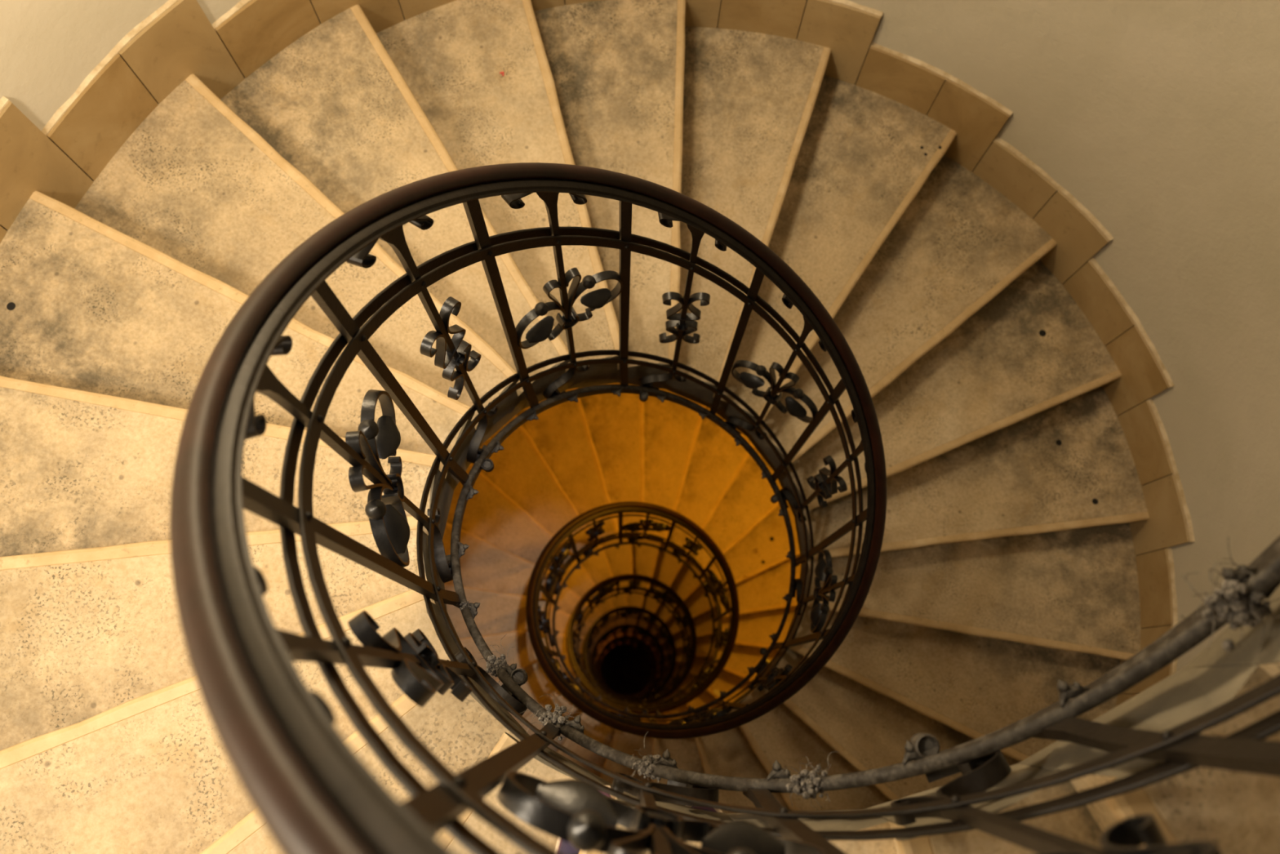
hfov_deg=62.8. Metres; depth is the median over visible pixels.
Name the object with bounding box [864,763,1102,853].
stone step
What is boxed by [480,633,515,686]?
ornament
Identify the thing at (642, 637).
stone step
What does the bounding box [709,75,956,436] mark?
stone step
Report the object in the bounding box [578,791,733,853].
stone step
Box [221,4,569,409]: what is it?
stone step
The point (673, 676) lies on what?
stone step
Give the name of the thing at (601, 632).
stone step
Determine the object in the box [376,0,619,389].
stone step
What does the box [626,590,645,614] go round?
stone step
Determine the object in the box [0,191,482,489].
stone step
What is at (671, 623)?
stone step
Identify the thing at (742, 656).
stone step
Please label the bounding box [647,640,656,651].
stone step
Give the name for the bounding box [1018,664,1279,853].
stone step
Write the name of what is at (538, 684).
stone step
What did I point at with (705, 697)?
stone step
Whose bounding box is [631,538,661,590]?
stone step
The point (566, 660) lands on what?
stone step
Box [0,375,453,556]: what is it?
stone step
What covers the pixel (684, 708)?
stone step
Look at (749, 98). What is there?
stone step
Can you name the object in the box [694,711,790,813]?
stone step
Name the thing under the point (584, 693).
stone step
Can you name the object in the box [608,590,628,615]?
stone step
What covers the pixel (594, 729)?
stone step
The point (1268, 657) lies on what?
stone step
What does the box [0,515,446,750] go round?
stone step
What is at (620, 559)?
stone step
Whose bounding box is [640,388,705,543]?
stone step
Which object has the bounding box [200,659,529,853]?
stone step
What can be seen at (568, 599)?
stone step
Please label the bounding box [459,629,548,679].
stone step
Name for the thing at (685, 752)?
stone step
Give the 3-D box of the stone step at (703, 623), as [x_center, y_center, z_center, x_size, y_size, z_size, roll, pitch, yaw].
[1.131,1.938,11.629,1.389,0.310,0.584,-10,76,-4]
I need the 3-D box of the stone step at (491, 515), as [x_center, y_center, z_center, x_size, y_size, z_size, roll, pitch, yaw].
[-1.094,0.604,6.661,1.365,0.310,0.568,40,79,8]
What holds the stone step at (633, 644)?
attached to the wall
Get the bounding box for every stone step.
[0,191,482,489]
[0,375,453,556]
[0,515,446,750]
[0,589,462,853]
[74,74,521,443]
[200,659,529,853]
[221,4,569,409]
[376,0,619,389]
[435,732,612,853]
[442,522,556,606]
[444,583,547,638]
[446,463,573,582]
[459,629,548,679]
[471,414,595,560]
[495,660,556,722]
[516,387,618,545]
[518,689,582,751]
[533,0,685,389]
[546,605,577,634]
[546,632,567,654]
[548,581,588,614]
[552,653,573,675]
[556,711,615,777]
[561,560,599,607]
[574,635,585,651]
[575,618,591,636]
[576,650,583,666]
[577,382,644,538]
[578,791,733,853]
[579,543,616,596]
[582,603,602,629]
[583,693,599,705]
[586,648,592,660]
[588,636,597,649]
[591,625,604,639]
[593,594,615,618]
[597,640,606,649]
[598,704,618,713]
[600,617,614,631]
[600,728,652,783]
[603,538,633,590]
[605,633,614,643]
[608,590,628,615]
[610,614,625,630]
[612,629,622,638]
[612,640,621,646]
[621,639,629,646]
[622,629,632,635]
[624,613,637,629]
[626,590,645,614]
[629,639,637,648]
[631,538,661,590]
[631,629,641,640]
[633,614,649,629]
[639,590,662,618]
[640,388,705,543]
[640,634,650,645]
[641,712,666,724]
[645,621,659,635]
[646,542,686,596]
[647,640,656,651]
[650,628,666,644]
[651,737,704,783]
[653,600,675,626]
[653,648,660,659]
[658,641,671,655]
[659,612,683,635]
[661,558,705,608]
[662,406,773,564]
[662,666,670,676]
[663,704,692,724]
[664,654,670,666]
[665,26,831,407]
[666,675,679,688]
[666,687,686,701]
[670,628,687,648]
[670,662,685,676]
[671,646,685,662]
[673,580,715,621]
[679,671,697,693]
[684,447,782,571]
[684,606,717,638]
[684,655,713,675]
[685,689,722,714]
[687,634,715,657]
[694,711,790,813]
[702,500,799,591]
[706,665,750,702]
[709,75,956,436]
[712,642,777,681]
[713,554,800,617]
[718,605,795,649]
[727,808,897,853]
[729,681,890,810]
[746,155,1057,471]
[761,647,1020,800]
[777,259,1121,515]
[785,604,1119,761]
[794,385,1149,559]
[800,522,1141,660]
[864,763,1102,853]
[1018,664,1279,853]
[1183,585,1279,677]
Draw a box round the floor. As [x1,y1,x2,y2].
[603,643,653,694]
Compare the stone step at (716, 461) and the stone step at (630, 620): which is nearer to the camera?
the stone step at (716, 461)
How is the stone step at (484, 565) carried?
on the stone step at (491, 515)
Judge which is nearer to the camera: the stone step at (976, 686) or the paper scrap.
the stone step at (976, 686)
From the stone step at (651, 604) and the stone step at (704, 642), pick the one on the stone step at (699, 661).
the stone step at (704, 642)
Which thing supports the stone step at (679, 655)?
attached to the wall
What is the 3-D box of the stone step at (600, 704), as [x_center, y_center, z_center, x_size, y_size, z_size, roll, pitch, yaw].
[-0.425,3.052,8.865,0.577,0.310,1.381,31,77,6]
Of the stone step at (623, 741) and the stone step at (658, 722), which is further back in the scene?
the stone step at (658, 722)
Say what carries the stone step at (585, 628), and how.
on the stone step at (592, 617)
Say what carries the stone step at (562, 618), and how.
on the stone step at (568, 599)
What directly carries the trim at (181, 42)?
attached to the wall
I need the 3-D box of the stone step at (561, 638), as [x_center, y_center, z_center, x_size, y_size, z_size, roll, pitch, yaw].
[-1.298,2.159,9.773,1.351,0.310,0.573,6,76,0]
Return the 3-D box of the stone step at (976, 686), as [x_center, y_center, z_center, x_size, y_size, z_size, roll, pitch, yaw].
[1.336,0.990,4.509,1.371,0.310,0.575,25,77,5]
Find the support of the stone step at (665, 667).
attached to the wall
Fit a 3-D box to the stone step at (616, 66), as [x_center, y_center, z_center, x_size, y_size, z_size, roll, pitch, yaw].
[-0.147,-0.827,3.708,0.581,0.310,1.400,2,76,-1]
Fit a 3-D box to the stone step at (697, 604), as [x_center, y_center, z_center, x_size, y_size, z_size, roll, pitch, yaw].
[0.946,1.588,11.538,1.405,0.310,0.587,-26,78,-7]
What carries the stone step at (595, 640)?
on the stone step at (601, 632)
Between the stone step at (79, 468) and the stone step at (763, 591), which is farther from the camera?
the stone step at (763, 591)
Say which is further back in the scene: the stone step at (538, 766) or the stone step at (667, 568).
the stone step at (667, 568)
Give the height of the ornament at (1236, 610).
0.040 m
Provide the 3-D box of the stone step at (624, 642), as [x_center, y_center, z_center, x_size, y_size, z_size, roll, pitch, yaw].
[-0.488,4.652,25.641,0.581,0.310,1.403,6,76,0]
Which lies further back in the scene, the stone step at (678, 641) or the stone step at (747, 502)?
the stone step at (678, 641)
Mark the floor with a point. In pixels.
(625, 671)
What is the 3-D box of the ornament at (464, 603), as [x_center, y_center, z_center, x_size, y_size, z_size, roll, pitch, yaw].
[-0.359,0.376,2.173,0.028,0.018,0.047,-36,79,-9]
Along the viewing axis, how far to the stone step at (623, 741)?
5.06 m
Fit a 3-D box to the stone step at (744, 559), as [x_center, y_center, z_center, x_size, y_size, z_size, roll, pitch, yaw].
[1.046,0.715,7.902,1.404,0.310,0.588,-24,78,-7]
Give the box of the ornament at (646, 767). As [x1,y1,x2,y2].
[630,731,661,782]
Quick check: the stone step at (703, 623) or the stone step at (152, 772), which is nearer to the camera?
the stone step at (152, 772)
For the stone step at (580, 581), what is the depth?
10.31 m
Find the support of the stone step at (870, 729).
on the stone step at (780, 735)
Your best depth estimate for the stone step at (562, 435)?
6.97 m
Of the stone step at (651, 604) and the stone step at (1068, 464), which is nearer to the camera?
the stone step at (1068, 464)
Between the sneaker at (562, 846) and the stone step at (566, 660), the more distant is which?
the stone step at (566, 660)
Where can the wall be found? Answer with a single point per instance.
(1161, 118)
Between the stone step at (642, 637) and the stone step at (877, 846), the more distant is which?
the stone step at (642, 637)
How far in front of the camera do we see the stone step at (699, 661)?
11.64 m
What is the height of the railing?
27.294 m
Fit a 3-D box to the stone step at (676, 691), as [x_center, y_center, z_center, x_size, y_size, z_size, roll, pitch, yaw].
[0.897,3.441,11.949,0.575,0.310,1.377,-35,79,-9]
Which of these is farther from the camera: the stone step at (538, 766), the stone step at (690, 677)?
the stone step at (690, 677)
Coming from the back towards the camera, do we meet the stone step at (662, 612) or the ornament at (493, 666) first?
the stone step at (662, 612)
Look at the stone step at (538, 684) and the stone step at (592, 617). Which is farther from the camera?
the stone step at (592, 617)
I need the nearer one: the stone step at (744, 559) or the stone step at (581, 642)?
the stone step at (744, 559)
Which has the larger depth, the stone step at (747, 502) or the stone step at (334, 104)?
the stone step at (747, 502)
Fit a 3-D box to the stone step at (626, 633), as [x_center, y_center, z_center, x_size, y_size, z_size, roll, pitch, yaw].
[-0.370,3.738,22.016,0.581,0.310,1.404,8,76,1]
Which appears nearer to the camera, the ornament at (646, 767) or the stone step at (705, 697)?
the ornament at (646, 767)
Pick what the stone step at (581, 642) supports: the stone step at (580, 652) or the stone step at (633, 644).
the stone step at (580, 652)
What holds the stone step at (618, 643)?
attached to the wall
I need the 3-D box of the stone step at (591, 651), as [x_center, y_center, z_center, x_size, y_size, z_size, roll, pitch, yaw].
[-1.446,3.753,17.258,1.350,0.310,0.569,18,76,3]
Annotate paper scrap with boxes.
[713,688,719,695]
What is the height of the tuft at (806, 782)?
0.036 m
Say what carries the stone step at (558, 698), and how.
on the stone step at (538, 684)
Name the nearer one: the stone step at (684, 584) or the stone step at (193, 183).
the stone step at (193, 183)
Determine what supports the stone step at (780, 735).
attached to the wall
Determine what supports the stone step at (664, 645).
attached to the wall
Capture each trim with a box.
[0,0,1190,706]
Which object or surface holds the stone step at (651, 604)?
attached to the wall
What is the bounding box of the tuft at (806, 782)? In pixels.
[778,751,839,808]
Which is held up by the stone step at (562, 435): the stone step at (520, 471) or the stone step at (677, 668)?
the stone step at (520, 471)
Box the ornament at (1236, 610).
[1181,537,1279,657]
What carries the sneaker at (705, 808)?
on the stone step at (722, 816)
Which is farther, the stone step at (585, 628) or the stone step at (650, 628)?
the stone step at (650, 628)
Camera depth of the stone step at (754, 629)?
7.89 m
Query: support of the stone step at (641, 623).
on the stone step at (650, 628)
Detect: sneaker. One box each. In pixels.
[555,784,615,853]
[684,804,722,812]
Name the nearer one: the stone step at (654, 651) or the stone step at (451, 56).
the stone step at (451, 56)
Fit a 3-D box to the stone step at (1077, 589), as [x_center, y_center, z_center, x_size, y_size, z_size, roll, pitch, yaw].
[1.372,0.596,4.433,1.376,0.310,0.578,9,76,1]
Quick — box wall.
[0,0,1279,671]
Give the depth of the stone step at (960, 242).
4.03 m
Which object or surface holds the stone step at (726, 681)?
on the stone step at (705, 697)
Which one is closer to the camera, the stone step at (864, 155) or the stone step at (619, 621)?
the stone step at (864, 155)
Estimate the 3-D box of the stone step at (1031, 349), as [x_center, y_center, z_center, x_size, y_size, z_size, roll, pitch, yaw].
[1.145,-0.160,4.266,1.403,0.312,0.586,-22,77,-6]
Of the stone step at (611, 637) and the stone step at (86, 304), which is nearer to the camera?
the stone step at (86, 304)
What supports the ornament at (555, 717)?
on the railing
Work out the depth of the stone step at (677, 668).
15.27 m
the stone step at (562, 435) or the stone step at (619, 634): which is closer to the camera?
the stone step at (562, 435)
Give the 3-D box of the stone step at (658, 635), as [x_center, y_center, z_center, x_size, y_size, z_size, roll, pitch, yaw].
[0.744,3.340,18.808,1.410,0.310,0.590,-30,78,-8]
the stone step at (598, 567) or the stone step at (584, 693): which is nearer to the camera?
the stone step at (584, 693)
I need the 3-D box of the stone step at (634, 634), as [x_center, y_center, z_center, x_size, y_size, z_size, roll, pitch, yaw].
[-0.004,3.799,22.184,0.584,0.310,1.410,24,77,5]
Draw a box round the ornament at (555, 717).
[520,693,575,740]
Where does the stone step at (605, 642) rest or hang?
on the stone step at (611, 637)
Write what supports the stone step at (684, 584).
on the stone step at (697, 604)
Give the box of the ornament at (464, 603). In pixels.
[456,600,471,611]
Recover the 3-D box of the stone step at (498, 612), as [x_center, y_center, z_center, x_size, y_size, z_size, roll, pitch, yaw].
[-1.231,1.208,6.156,1.351,0.310,0.569,8,76,1]
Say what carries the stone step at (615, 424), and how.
attached to the wall
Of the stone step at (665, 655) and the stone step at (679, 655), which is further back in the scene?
the stone step at (665, 655)
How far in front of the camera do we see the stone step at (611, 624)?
17.74 m
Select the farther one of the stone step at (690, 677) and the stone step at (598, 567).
the stone step at (690, 677)
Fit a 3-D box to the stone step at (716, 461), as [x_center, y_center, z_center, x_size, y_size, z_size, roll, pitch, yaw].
[0.706,0.311,7.645,0.744,0.312,1.407,16,76,3]
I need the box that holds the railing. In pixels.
[169,162,1279,853]
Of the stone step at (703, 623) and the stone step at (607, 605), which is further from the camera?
the stone step at (607, 605)

